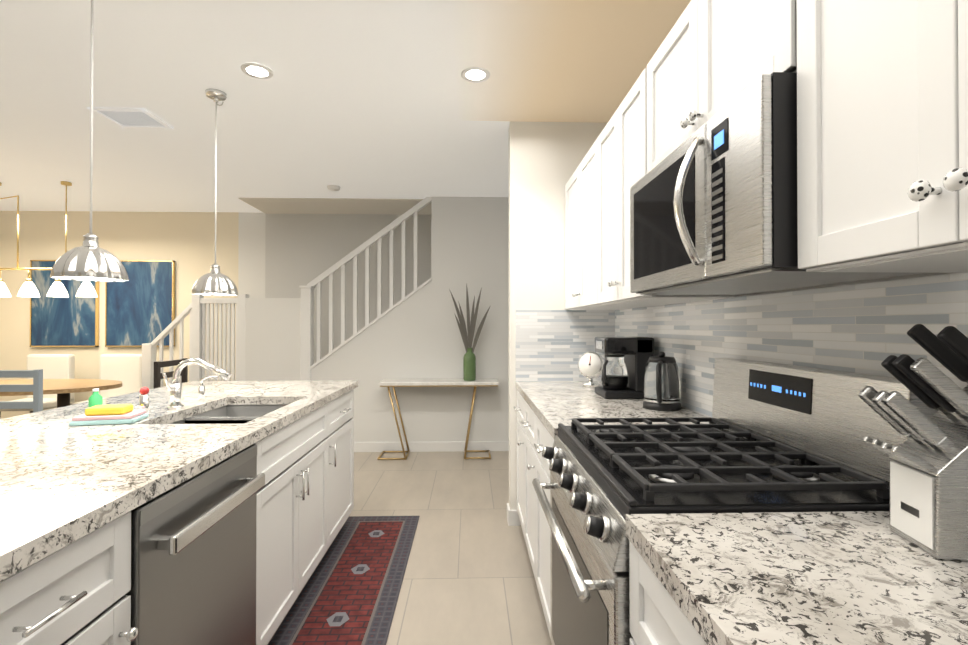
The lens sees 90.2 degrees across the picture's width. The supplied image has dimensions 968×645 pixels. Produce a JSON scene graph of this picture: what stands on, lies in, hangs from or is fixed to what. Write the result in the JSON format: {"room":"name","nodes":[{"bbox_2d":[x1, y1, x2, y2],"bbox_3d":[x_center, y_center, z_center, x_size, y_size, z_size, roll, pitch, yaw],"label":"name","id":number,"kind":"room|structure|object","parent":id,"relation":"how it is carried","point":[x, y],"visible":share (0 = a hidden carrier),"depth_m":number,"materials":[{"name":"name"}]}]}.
{"room":"kitchen","nodes":[
{"label":"kitchen","id":0,"kind":"room"},
{"bbox_2d":[0,211,430,418],"bbox_3d":[-1.661,0.018,5.699,8.300,2.600,0.100,0,0,-2],"label":"wall","id":1,"kind":"structure","parent":0,"point":[261,255],"depth_m":5.61,"materials":[{"name":"paint"}]},
{"bbox_2d":[30,260,98,346],"bbox_3d":[-4.807,-0.218,5.534,0.740,0.990,0.040,0,0,-2],"label":"picture","id":2,"kind":"object","parent":1,"relation":"attached to","point":[72,320],"visible":0.79,"depth_m":5.52,"materials":[{"name":"blue paint"}]},
{"bbox_2d":[105,260,174,346],"bbox_3d":[-3.958,-0.218,5.559,0.760,0.990,0.040,0,0,-2],"label":"picture","id":3,"kind":"object","parent":1,"relation":"attached to","point":[139,307],"visible":0.73,"depth_m":5.55,"materials":[{"name":"blue paint"}]},
{"bbox_2d":[0,0,690,214],"bbox_3d":[-1.543,-1.354,1.810,8.500,0.112,7.900,0,0,-2],"label":"ceiling","id":4,"kind":"structure","parent":0,"point":[340,98],"depth_m":2.74,"materials":[{"name":"paint"}]},
{"bbox_2d":[0,195,51,296],"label":"chandelier","id":5,"kind":"object","parent":4,"relation":"hanging from","point":[28,288],"depth_m":4.42,"materials":[{"name":"gold metal"}]},
{"bbox_2d":[46,278,68,296],"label":"shade","id":6,"kind":"object","parent":4,"relation":"hanging from","point":[57,289],"depth_m":4.40,"materials":[{"name":"white glass"}]},
{"bbox_2d":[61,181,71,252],"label":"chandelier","id":7,"kind":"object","parent":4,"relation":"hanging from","point":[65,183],"depth_m":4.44,"materials":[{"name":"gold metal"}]},
{"bbox_2d":[76,281,96,296],"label":"shade","id":8,"kind":"object","parent":4,"relation":"hanging from","point":[86,289],"depth_m":4.40,"materials":[{"name":"white glass"}]},
{"bbox_2d":[50,0,128,281],"bbox_3d":[-1.494,-0.736,1.837,0.234,1.144,0.234,0,0,-2],"label":"pendant light","id":9,"kind":"object","parent":4,"relation":"hanging from","point":[90,259],"visible":1,"depth_m":1.81,"materials":[{"name":"silver metal"}]},
{"bbox_2d":[87,107,173,128],"bbox_3d":[-2.232,-1.294,3.065,0.340,0.012,0.290,0,0,-2],"label":"ceiling vent","id":10,"kind":"object","parent":4,"relation":"in","point":[133,118],"visible":0.98,"depth_m":3.05,"materials":[{"name":"white metal"}]},
{"bbox_2d":[191,88,237,295],"bbox_3d":[-1.521,-0.730,2.737,0.234,1.144,0.234,0,0,-2],"label":"pendant light","id":11,"kind":"object","parent":4,"relation":"hanging from","point":[214,282],"visible":1,"depth_m":2.70,"materials":[{"name":"silver metal"}]},
{"bbox_2d":[241,63,273,78],"bbox_3d":[-1.174,-1.301,2.501,0.156,0.006,0.156,0,0,-2],"label":"recessed light","id":12,"kind":"object","parent":4,"relation":"in","point":[256,71],"visible":1,"depth_m":2.50,"materials":[{"name":"white"}]},
{"bbox_2d":[327,185,340,190],"bbox_3d":[-1.427,-1.273,4.584,0.124,0.032,0.124,0,0,-2],"label":"smoke detector","id":13,"kind":"object","parent":4,"relation":"attached to","point":[333,187],"visible":1,"depth_m":4.55,"materials":[{"name":"white plastic"}]},
{"bbox_2d":[461,67,489,82],"bbox_3d":[-0.044,-1.300,2.535,0.156,0.006,0.156,0,0,-2],"label":"recessed light","id":14,"kind":"object","parent":4,"relation":"in","point":[475,74],"visible":1,"depth_m":2.53,"materials":[{"name":"white"}]},
{"bbox_2d":[245,197,508,441],"bbox_3d":[-0.513,0.013,4.973,6.050,2.600,0.100,0,0,-2],"label":"wall","id":15,"kind":"structure","parent":0,"point":[416,335],"depth_m":4.92,"materials":[{"name":"paint"}]},
{"bbox_2d":[354,441,508,451],"bbox_3d":[-1.611,1.262,4.874,3.850,0.100,0.014,0,0,-2],"label":"baseboard","id":16,"kind":"structure","parent":15,"relation":"attached to","point":[458,446],"depth_m":4.90,"materials":[{"name":"white"}]},
{"bbox_2d":[267,451,551,644],"bbox_3d":[-1.543,1.340,1.791,8.500,0.100,7.900,0,0,-2],"label":"floor","id":17,"kind":"structure","parent":0,"point":[469,578],"depth_m":2.75,"materials":[{"name":"tile"}]},
{"bbox_2d":[0,369,42,412],"bbox_3d":[-3.348,0.818,3.591,0.460,0.970,0.460,0,0,-2],"label":"chair","id":18,"kind":"object","parent":17,"relation":"on","point":[36,389],"visible":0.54,"depth_m":3.39,"materials":[{"name":"grey wood"}]},
{"bbox_2d":[0,354,74,418],"bbox_3d":[-4.713,0.829,5.071,0.460,0.970,0.460,0,0,-2],"label":"chair","id":19,"kind":"object","parent":17,"relation":"on","point":[57,366],"visible":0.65,"depth_m":5.21,"materials":[{"name":"white fabric"}]},
{"bbox_2d":[0,379,121,407],"bbox_3d":[-4.221,0.933,4.314,1.800,0.750,1.000,0,0,-2],"label":"dining table","id":20,"kind":"object","parent":17,"relation":"on","point":[62,389],"visible":0.33,"depth_m":4.30,"materials":[{"name":"brown wood"}]},
{"bbox_2d":[71,354,141,404],"bbox_3d":[-3.944,0.829,5.094,0.460,0.970,0.460,0,0,-2],"label":"chair","id":21,"kind":"object","parent":17,"relation":"on","point":[125,370],"visible":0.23,"depth_m":5.24,"materials":[{"name":"white fabric"}]},
{"bbox_2d":[154,358,187,388],"bbox_3d":[-3.021,0.824,4.351,0.460,0.970,0.460,0,0,-2],"label":"chair","id":22,"kind":"object","parent":17,"relation":"on","point":[158,375],"visible":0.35,"depth_m":4.27,"materials":[{"name":"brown wood"}]},
{"bbox_2d":[0,386,357,644],"bbox_3d":[-1.240,0.845,1.023,1.060,0.880,4.100,0,0,-2],"label":"kitchen island","id":23,"kind":"object","parent":17,"relation":"on","point":[201,512],"depth_m":1.39,"materials":[{"name":"white"}]},
{"bbox_2d":[88,388,102,407],"bbox_3d":[-1.661,0.327,2.065,0.048,0.088,0.048,0,0,-2],"label":"soap bottle","id":24,"kind":"object","parent":23,"relation":"on","point":[95,398],"visible":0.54,"depth_m":2.05,"materials":[{"name":"green plastic"}]},
{"bbox_2d":[0,422,271,573],"bbox_3d":[-1.275,0.380,0.355,1.070,0.040,2.800,0,0,-2],"label":"island countertop","id":25,"kind":"structure","parent":23,"relation":"on","point":[57,479],"depth_m":1.23,"materials":[{"name":"white stone"}]},
{"bbox_2d":[69,404,148,425],"bbox_3d":[-1.393,0.340,1.803,0.200,0.058,0.136,0,0,-14],"label":"dish towels","id":26,"kind":"object","parent":25,"relation":"on","point":[111,414],"visible":0.98,"depth_m":1.76,"materials":[{"name":"multicoloured"}]},
{"bbox_2d":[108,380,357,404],"bbox_3d":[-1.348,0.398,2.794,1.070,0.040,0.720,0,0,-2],"label":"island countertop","id":27,"kind":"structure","parent":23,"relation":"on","point":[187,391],"depth_m":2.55,"materials":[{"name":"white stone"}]},
{"bbox_2d":[142,197,430,389],"bbox_3d":[-1.985,-0.006,4.925,2.895,2.638,0.148,0,0,-2],"label":"stair railing","id":28,"kind":"object","parent":17,"relation":"on","point":[201,347],"visible":0.67,"depth_m":4.90,"materials":[{"name":"white wood"}]},
{"bbox_2d":[268,516,419,644],"bbox_3d":[-0.630,1.287,2.024,0.470,0.009,2.410,0,0,-2],"label":"rug","id":29,"kind":"object","parent":17,"relation":"on","point":[349,594],"visible":1,"depth_m":2.33,"materials":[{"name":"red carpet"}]},
{"bbox_2d":[377,378,498,459],"bbox_3d":[-0.442,0.939,4.743,1.160,0.739,0.330,0,0,-2],"label":"console table","id":30,"kind":"object","parent":17,"relation":"on","point":[475,384],"visible":1,"depth_m":4.61,"materials":[{"name":"metal"}]},
{"bbox_2d":[449,284,489,380],"bbox_3d":[-0.137,0.089,4.754,0.411,0.960,0.124,0,0,-2],"label":"vase","id":31,"kind":"object","parent":30,"relation":"on","point":[469,365],"visible":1,"depth_m":4.76,"materials":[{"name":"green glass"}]},
{"bbox_2d":[514,385,521,526],"bbox_3d":[0.533,0.858,2.854,0.635,0.880,0.500,0,0,-2],"label":"base cabinet","id":32,"kind":"object","parent":17,"relation":"on","point":[519,395],"depth_m":2.94,"materials":[{"name":"white wood"}]},
{"bbox_2d":[522,397,529,557],"bbox_3d":[0.545,0.855,2.433,0.635,0.880,0.557,0,0,-2],"label":"base cabinet","id":33,"kind":"object","parent":17,"relation":"on","point":[525,404],"depth_m":2.59,"materials":[{"name":"white wood"}]},
{"bbox_2d":[530,409,554,642],"bbox_3d":[0.559,0.852,1.977,0.635,0.880,0.568,0,0,-2],"label":"base cabinet","id":34,"kind":"object","parent":17,"relation":"on","point":[540,437],"depth_m":2.08,"materials":[{"name":"white wood"}]},
{"bbox_2d":[516,381,708,436],"bbox_3d":[0.544,0.395,2.402,0.640,0.040,1.411,0,0,-2],"label":"countertop","id":35,"kind":"structure","parent":34,"relation":"on","point":[562,402],"depth_m":2.14,"materials":[{"name":"white stone"}]},
{"bbox_2d":[578,352,604,386],"bbox_3d":[0.640,0.275,2.882,0.153,0.204,0.126,0,0,-2],"label":"kitchen scale","id":36,"kind":"object","parent":35,"relation":"on","point":[590,365],"visible":0.92,"depth_m":2.86,"materials":[{"name":"silver metal"}]},
{"bbox_2d":[595,337,653,398],"bbox_3d":[0.708,0.224,2.462,0.249,0.300,0.210,0,0,-2],"label":"coffee maker","id":37,"kind":"object","parent":35,"relation":"on","point":[624,368],"visible":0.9,"depth_m":2.37,"materials":[{"name":"black plastic"}]},
{"bbox_2d":[643,351,681,410],"bbox_3d":[0.774,0.248,2.076,0.160,0.246,0.205,0,0,-2],"label":"kettle","id":38,"kind":"object","parent":35,"relation":"on","point":[662,391],"visible":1,"depth_m":2.04,"materials":[{"name":"silver metal"}]},
{"bbox_2d":[626,533,713,644],"bbox_3d":[0.601,0.842,0.589,0.635,0.880,0.669,0,0,-2],"label":"base cabinet","id":39,"kind":"object","parent":17,"relation":"on","point":[657,617],"depth_m":0.80,"materials":[{"name":"white wood"}]},
{"bbox_2d":[626,511,967,644],"bbox_3d":[0.625,0.376,-0.280,0.640,0.040,2.415,0,0,-2],"label":"countertop","id":40,"kind":"structure","parent":39,"relation":"on","point":[763,578],"depth_m":0.69,"materials":[{"name":"white stone"}]},
{"bbox_2d":[858,324,967,560],"bbox_3d":[0.765,0.182,0.782,0.248,0.360,0.110,0,0,8],"label":"knife block","id":41,"kind":"object","parent":40,"relation":"on","point":[928,485],"visible":1,"depth_m":0.76,"materials":[{"name":"silver metal"}]},
{"bbox_2d":[532,358,936,644],"bbox_3d":[0.535,0.704,1.308,0.721,1.165,0.754,0,0,-2],"label":"range","id":42,"kind":"object","parent":17,"relation":"on","point":[774,437],"visible":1,"depth_m":1.14,"materials":[{"name":"silver metal"}]},
{"bbox_2d":[509,121,606,524],"bbox_3d":[0.559,0.000,3.175,0.785,2.600,0.120,0,0,-2],"label":"wall","id":43,"kind":"structure","parent":0,"point":[545,159],"depth_m":3.11,"materials":[{"name":"paint"}]},
{"bbox_2d":[683,273,949,416],"bbox_3d":[0.980,-0.018,0.576,0.100,2.600,5.100,0,0,-2],"label":"wall","id":44,"kind":"structure","parent":0,"point":[869,280],"depth_m":1.20,"materials":[{"name":"paint"}]},
{"bbox_2d":[565,151,631,309],"bbox_3d":[0.700,-0.488,2.698,0.328,0.810,0.840,0,0,-2],"label":"upper cabinet","id":45,"kind":"object","parent":44,"relation":"attached to","point":[577,187],"depth_m":2.76,"materials":[{"name":"white wood"}]},
{"bbox_2d":[589,75,737,307],"bbox_3d":[0.721,-0.493,2.009,0.328,0.810,0.754,0,0,-2],"label":"upper cabinet","id":46,"kind":"object","parent":44,"relation":"attached to","point":[615,156],"depth_m":2.05,"materials":[{"name":"white wood"}]},
{"bbox_2d":[641,0,760,177],"bbox_3d":[0.742,-0.694,1.309,0.328,0.418,0.759,0,0,-2],"label":"upper cabinet","id":47,"kind":"object","parent":44,"relation":"attached to","point":[712,52],"depth_m":1.31,"materials":[{"name":"white wood"}]},
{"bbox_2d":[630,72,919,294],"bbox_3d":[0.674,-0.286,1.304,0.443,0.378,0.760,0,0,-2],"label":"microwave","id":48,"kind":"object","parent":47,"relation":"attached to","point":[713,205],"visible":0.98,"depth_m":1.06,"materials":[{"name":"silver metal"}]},
{"bbox_2d":[516,273,967,416],"bbox_3d":[0.597,0.133,0.813,0.650,0.460,4.600,0,0,-2],"label":"backsplash","id":49,"kind":"structure","parent":44,"relation":"attached to","point":[864,328],"depth_m":1.53,"materials":[{"name":"grey tile"}]},
{"bbox_2d":[761,0,967,272],"bbox_3d":[0.762,-0.503,0.625,0.328,0.810,0.717,0,0,-2],"label":"upper cabinet","id":50,"kind":"object","parent":44,"relation":"attached to","point":[882,135],"depth_m":0.75,"materials":[{"name":"white wood"}]}
]}

